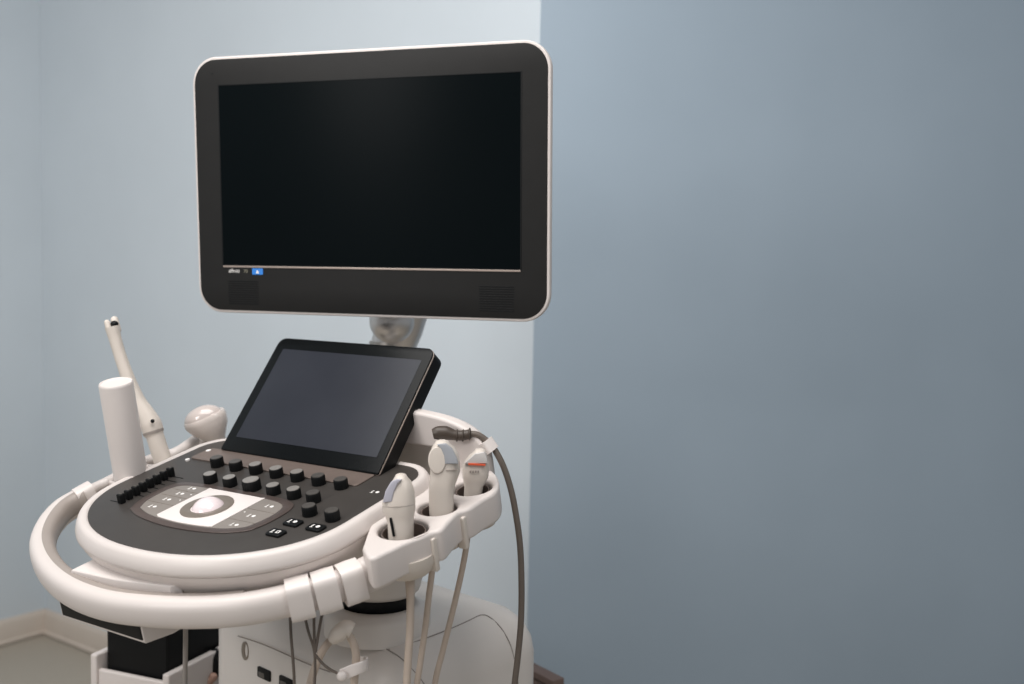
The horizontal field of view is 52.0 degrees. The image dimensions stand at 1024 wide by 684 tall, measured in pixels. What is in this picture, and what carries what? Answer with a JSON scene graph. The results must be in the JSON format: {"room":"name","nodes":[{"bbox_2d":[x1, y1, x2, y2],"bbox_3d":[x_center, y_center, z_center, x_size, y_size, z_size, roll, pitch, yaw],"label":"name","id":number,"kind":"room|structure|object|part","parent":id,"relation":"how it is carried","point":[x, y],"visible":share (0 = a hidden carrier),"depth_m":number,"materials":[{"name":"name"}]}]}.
{"room":"radiology room","nodes":[
{"label":"radiology room","id":0,"kind":"room"},
{"bbox_2d":[0,0,44,619],"bbox_3d":[-2.598,-0.363,2.330,0.121,2.900,3.200,4,5,36],"label":"wall","id":1,"kind":"structure","parent":0,"point":[21,337],"depth_m":3.54,"materials":[{"name":"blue paint"}]},
{"bbox_2d":[0,608,45,645],"bbox_3d":[-2.570,1.043,2.385,0.024,0.081,3.200,4,5,36],"label":"baseboard","id":2,"kind":"structure","parent":1,"relation":"attached to","point":[31,624],"depth_m":3.60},
{"bbox_2d":[0,634,91,683],"bbox_3d":[-0.324,1.176,2.136,7.800,0.050,7.100,1,4,0],"label":"floor","id":3,"kind":"structure","parent":0,"point":[39,659],"depth_m":3.40,"materials":[{"name":"grey plastic"}]},
{"bbox_2d":[29,40,552,683],"bbox_3d":[-0.351,0.363,1.645,0.846,1.637,0.819,3,4,22],"label":"machine","id":4,"kind":"object","parent":3,"relation":"on","point":[399,188],"visible":0.95,"depth_m":1.57,"materials":[{"name":"white plastic"}]},
{"bbox_3d":[-0.450,0.305,1.382,0.178,0.055,0.212,4,18,33],"label":"keyboard drawer","id":5,"kind":"part","parent":4,"relation":"part of","materials":[{"name":"white plastic"}]},
{"bbox_2d":[98,377,146,482],"bbox_3d":[-0.565,0.143,1.533,0.048,0.184,0.086,2,4,17],"label":"bottle","id":6,"kind":"object","parent":4,"relation":"on","point":[117,395],"visible":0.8,"depth_m":1.51,"materials":[{"name":"white plastic"}]},
{"bbox_3d":[-0.443,0.281,1.336,0.172,0.018,0.146,4,18,33],"label":"drawer lid","id":7,"kind":"part","parent":4,"relation":"part of","materials":[{"name":"white plastic"}]},
{"bbox_2d":[104,316,170,463],"bbox_3d":[-0.576,0.077,1.621,0.110,0.230,0.034,2,4,15],"label":"probe","id":8,"kind":"object","parent":4,"relation":"in","point":[152,429],"visible":0.95,"depth_m":1.61,"materials":[{"name":"beige plastic"}]},
{"bbox_3d":[-0.576,0.194,1.646,0.049,0.027,0.211,4,18,33],"label":"rail","id":9,"kind":"part","parent":4,"relation":"part of","materials":[{"name":"white plastic"}]},
{"bbox_2d":[107,628,218,679],"bbox_3d":[-0.606,0.529,1.933,0.133,0.115,0.242,3,4,22],"label":"printer","id":10,"kind":"object","parent":4,"relation":"on","point":[153,659],"visible":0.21,"depth_m":1.83,"materials":[{"name":"black plastic"}]},
{"bbox_3d":[-0.651,0.535,1.823,0.129,0.107,0.003,3,4,22],"label":"panel","id":11,"kind":"part","parent":10,"relation":"part of","materials":[{"name":"black plastic"}]},
{"bbox_2d":[183,629,187,683],"bbox_3d":[-0.423,0.444,1.360,0.006,0.194,0.020,0,4,-13],"label":"cable","id":12,"kind":"object","parent":4,"relation":"hanging from","point":[185,631],"visible":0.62,"depth_m":1.36,"materials":[{"name":"grey rubber"}]},
{"bbox_3d":[-0.456,0.284,1.346,0.582,0.064,0.202,4,18,33],"label":"handle","id":13,"kind":"part","parent":4,"relation":"part of","materials":[{"name":"white plastic"}]},
{"bbox_2d":[184,405,227,442],"bbox_3d":[-0.497,0.213,1.705,0.069,0.225,0.049,1,4,0],"label":"probe","id":14,"kind":"object","parent":4,"relation":"in","point":[207,423],"visible":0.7,"depth_m":1.68,"materials":[{"name":"beige plastic"}]},
{"bbox_3d":[-0.423,0.191,1.471,0.019,0.014,0.019,4,18,33],"label":"knob","id":15,"kind":"part","parent":4,"relation":"part of","materials":[{"name":"black plastic"}]},
{"bbox_3d":[-0.401,0.218,1.379,0.215,0.002,0.100,4,18,33],"label":"track plate","id":16,"kind":"part","parent":4,"relation":"part of","materials":[{"name":"white plastic"}]},
{"bbox_3d":[-0.430,0.175,1.532,0.019,0.014,0.019,4,18,33],"label":"knob","id":17,"kind":"part","parent":4,"relation":"part of","materials":[{"name":"black plastic"}]},
{"bbox_3d":[-0.390,0.193,1.450,0.019,0.014,0.019,4,18,33],"label":"knob","id":18,"kind":"part","parent":4,"relation":"part of","materials":[{"name":"black plastic"}]},
{"bbox_3d":[-0.397,0.178,1.509,0.019,0.014,0.019,4,18,33],"label":"knob","id":19,"kind":"part","parent":4,"relation":"part of","materials":[{"name":"black plastic"}]},
{"bbox_2d":[228,281,258,304],"bbox_3d":[-0.441,-0.081,1.723,0.056,0.039,0.001,2,6,18],"label":"speaker grille","id":20,"kind":"object","parent":4,"relation":"attached to","point":[228,281],"depth_m":1.72,"materials":[{"name":"black plastic"}]},
{"bbox_3d":[-0.354,0.194,1.428,0.025,0.015,0.025,4,18,33],"label":"knob","id":21,"kind":"part","parent":4,"relation":"part of","materials":[{"name":"black plastic"}]},
{"bbox_3d":[-0.373,0.210,1.415,0.419,0.007,0.329,4,18,33],"label":"control panel","id":22,"kind":"part","parent":4,"relation":"part of","materials":[{"name":"black plastic"}]},
{"bbox_3d":[-0.363,0.180,1.487,0.019,0.014,0.019,4,18,33],"label":"knob","id":23,"kind":"part","parent":4,"relation":"part of","materials":[{"name":"black plastic"}]},
{"bbox_2d":[257,666,270,681],"bbox_3d":[-0.385,0.516,1.633,0.034,0.017,0.004,5,5,42],"label":"socket","id":24,"kind":"object","parent":4,"relation":"attached to","point":[263,672],"depth_m":1.63,"materials":[{"name":"black plastic"}]},
{"bbox_3d":[-0.319,0.198,1.404,0.019,0.014,0.019,4,18,33],"label":"knob","id":25,"kind":"part","parent":4,"relation":"part of","materials":[{"name":"black plastic"}]},
{"bbox_3d":[-0.329,0.183,1.466,0.019,0.014,0.019,4,18,33],"label":"knob","id":26,"kind":"part","parent":4,"relation":"part of","materials":[{"name":"black plastic"}]},
{"bbox_2d":[279,675,292,683],"bbox_3d":[-0.343,0.518,1.595,0.034,0.017,0.004,5,5,42],"label":"socket","id":27,"kind":"object","parent":4,"relation":"attached to","point":[283,679],"depth_m":1.59,"materials":[{"name":"black plastic"}]},
{"bbox_2d":[289,617,295,683],"bbox_3d":[-0.267,0.418,1.281,0.006,0.183,0.020,-2,5,-38],"label":"cable","id":28,"kind":"object","parent":4,"relation":"hanging from","point":[290,620],"visible":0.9,"depth_m":1.28,"materials":[{"name":"grey rubber"}]},
{"bbox_3d":[-0.287,0.200,1.384,0.019,0.014,0.019,4,18,33],"label":"knob","id":29,"kind":"part","parent":4,"relation":"part of","materials":[{"name":"black plastic"}]},
{"bbox_3d":[-0.295,0.185,1.444,0.019,0.014,0.019,4,18,33],"label":"knob","id":30,"kind":"part","parent":4,"relation":"part of","materials":[{"name":"black plastic"}]},
{"bbox_3d":[-0.255,0.213,1.323,0.019,0.014,0.019,4,18,33],"label":"knob","id":31,"kind":"part","parent":4,"relation":"part of","materials":[{"name":"black plastic"}]},
{"bbox_3d":[-0.258,0.202,1.363,0.019,0.014,0.019,4,18,33],"label":"knob","id":32,"kind":"part","parent":4,"relation":"part of","materials":[{"name":"black plastic"}]},
{"bbox_3d":[-0.262,0.187,1.421,0.019,0.014,0.019,4,18,33],"label":"knob","id":33,"kind":"part","parent":4,"relation":"part of","materials":[{"name":"black plastic"}]},
{"bbox_2d":[304,611,337,683],"bbox_3d":[-0.233,0.415,1.280,0.051,0.190,0.017,1,4,0],"label":"cable","id":34,"kind":"object","parent":4,"relation":"hanging from","point":[314,642],"visible":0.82,"depth_m":1.28,"materials":[{"name":"grey rubber"}]},
{"bbox_3d":[-0.276,0.087,1.558,0.311,0.207,0.004,4,-33,33],"label":"tablet glass","id":35,"kind":"part","parent":4,"relation":"part of","materials":[{"name":"black glass"}]},
{"bbox_3d":[-0.223,0.215,1.300,0.019,0.014,0.019,4,18,33],"label":"knob","id":36,"kind":"part","parent":4,"relation":"part of","materials":[{"name":"black plastic"}]},
{"bbox_2d":[306,620,359,683],"bbox_3d":[-0.224,0.394,1.298,0.071,0.103,0.023,1,4,0],"label":"cable","id":37,"kind":"object","parent":4,"relation":"hanging from","point":[342,631],"visible":0.94,"depth_m":1.29,"materials":[{"name":"beige plastic"}]},
{"bbox_2d":[337,656,367,680],"bbox_3d":[-0.192,0.401,1.293,0.031,0.027,0.052,2,4,14],"label":"strap","id":38,"kind":"object","parent":37,"relation":"attached to","point":[355,669],"visible":0.95,"depth_m":1.28,"materials":[{"name":"white plastic"}]},
{"bbox_3d":[-0.228,0.189,1.400,0.019,0.014,0.019,4,18,33],"label":"knob","id":39,"kind":"part","parent":4,"relation":"part of","materials":[{"name":"black plastic"}]},
{"bbox_2d":[193,40,552,321],"bbox_3d":[-0.231,-0.246,1.644,0.609,0.414,0.012,2,7,18],"label":"monitor","id":40,"kind":"object","parent":4,"relation":"on","point":[406,181],"depth_m":1.63,"materials":[{"name":"black plastic"}]},
{"bbox_3d":[-0.168,0.277,1.264,0.067,0.057,0.038,0,4,-23],"label":"holder arm","id":41,"kind":"part","parent":4,"relation":"part of","materials":[{"name":"white plastic"}]},
{"bbox_2d":[382,473,414,683],"bbox_3d":[-0.140,0.344,1.297,0.044,0.368,0.038,1,4,0],"label":"probe","id":42,"kind":"object","parent":4,"relation":"in","point":[398,503],"visible":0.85,"depth_m":1.27,"materials":[{"name":"beige plastic"}]},
{"bbox_3d":[-0.225,0.208,1.916,0.139,0.602,0.118,-2,5,-40],"label":"monitor arm","id":43,"kind":"part","parent":4,"relation":"part of","materials":[{"name":"metal"}]},
{"bbox_3d":[-0.275,0.089,1.559,0.312,0.207,0.003,4,-33,33],"label":"tablet trim","id":44,"kind":"part","parent":4,"relation":"part of","materials":[{"name":"black plastic"}]},
{"bbox_2d":[414,439,459,683],"bbox_3d":[-0.103,0.341,1.346,0.068,0.434,0.040,0,4,-14],"label":"probe","id":45,"kind":"object","parent":4,"relation":"in","point":[443,458],"visible":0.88,"depth_m":1.32,"materials":[{"name":"beige plastic"}]},
{"bbox_2d":[432,448,488,683],"bbox_3d":[-0.076,0.360,1.397,0.086,0.441,0.037,0,4,-11],"label":"probe","id":46,"kind":"object","parent":4,"relation":"in","point":[475,471],"visible":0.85,"depth_m":1.38,"materials":[{"name":"beige plastic"}]},
{"bbox_2d":[432,426,524,683],"bbox_3d":[-0.048,0.343,1.446,0.133,0.455,0.036,2,4,14],"label":"cable","id":47,"kind":"object","parent":4,"relation":"attached to","point":[489,444],"visible":1,"depth_m":1.43,"materials":[{"name":"grey plastic"}]},
{"bbox_2d":[479,286,513,311],"bbox_3d":[-0.023,-0.065,1.587,0.056,0.039,0.001,2,7,18],"label":"speaker grille","id":48,"kind":"object","parent":4,"relation":"attached to","point":[479,286],"depth_m":1.59,"materials":[{"name":"black plastic"}]},
{"bbox_2d":[533,663,563,683],"bbox_3d":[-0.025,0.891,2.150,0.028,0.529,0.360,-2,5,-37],"label":"bench","id":49,"kind":"object","parent":3,"relation":"on","point":[541,675],"visible":0.16,"depth_m":2.01,"materials":[{"name":"brown wood"}]},
{"bbox_2d":[39,0,540,630],"bbox_3d":[-0.789,-0.376,3.067,2.178,2.900,0.120,4,5,36],"label":"wall","id":50,"kind":"structure","parent":0,"point":[119,225],"depth_m":3.17,"materials":[{"name":"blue paint"}]},
{"bbox_2d":[43,609,107,653],"bbox_3d":[-0.811,1.032,3.070,2.058,0.081,0.023,4,5,36],"label":"baseboard","id":51,"kind":"structure","parent":50,"relation":"attached to","point":[91,639],"depth_m":3.55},
{"bbox_2d":[527,0,1023,683],"bbox_3d":[1.769,-0.315,2.932,3.600,2.900,0.120,0,4,-16],"label":"wall","id":52,"kind":"structure","parent":0,"point":[777,428],"depth_m":2.58,"materials":[{"name":"blue paint"}]}
]}

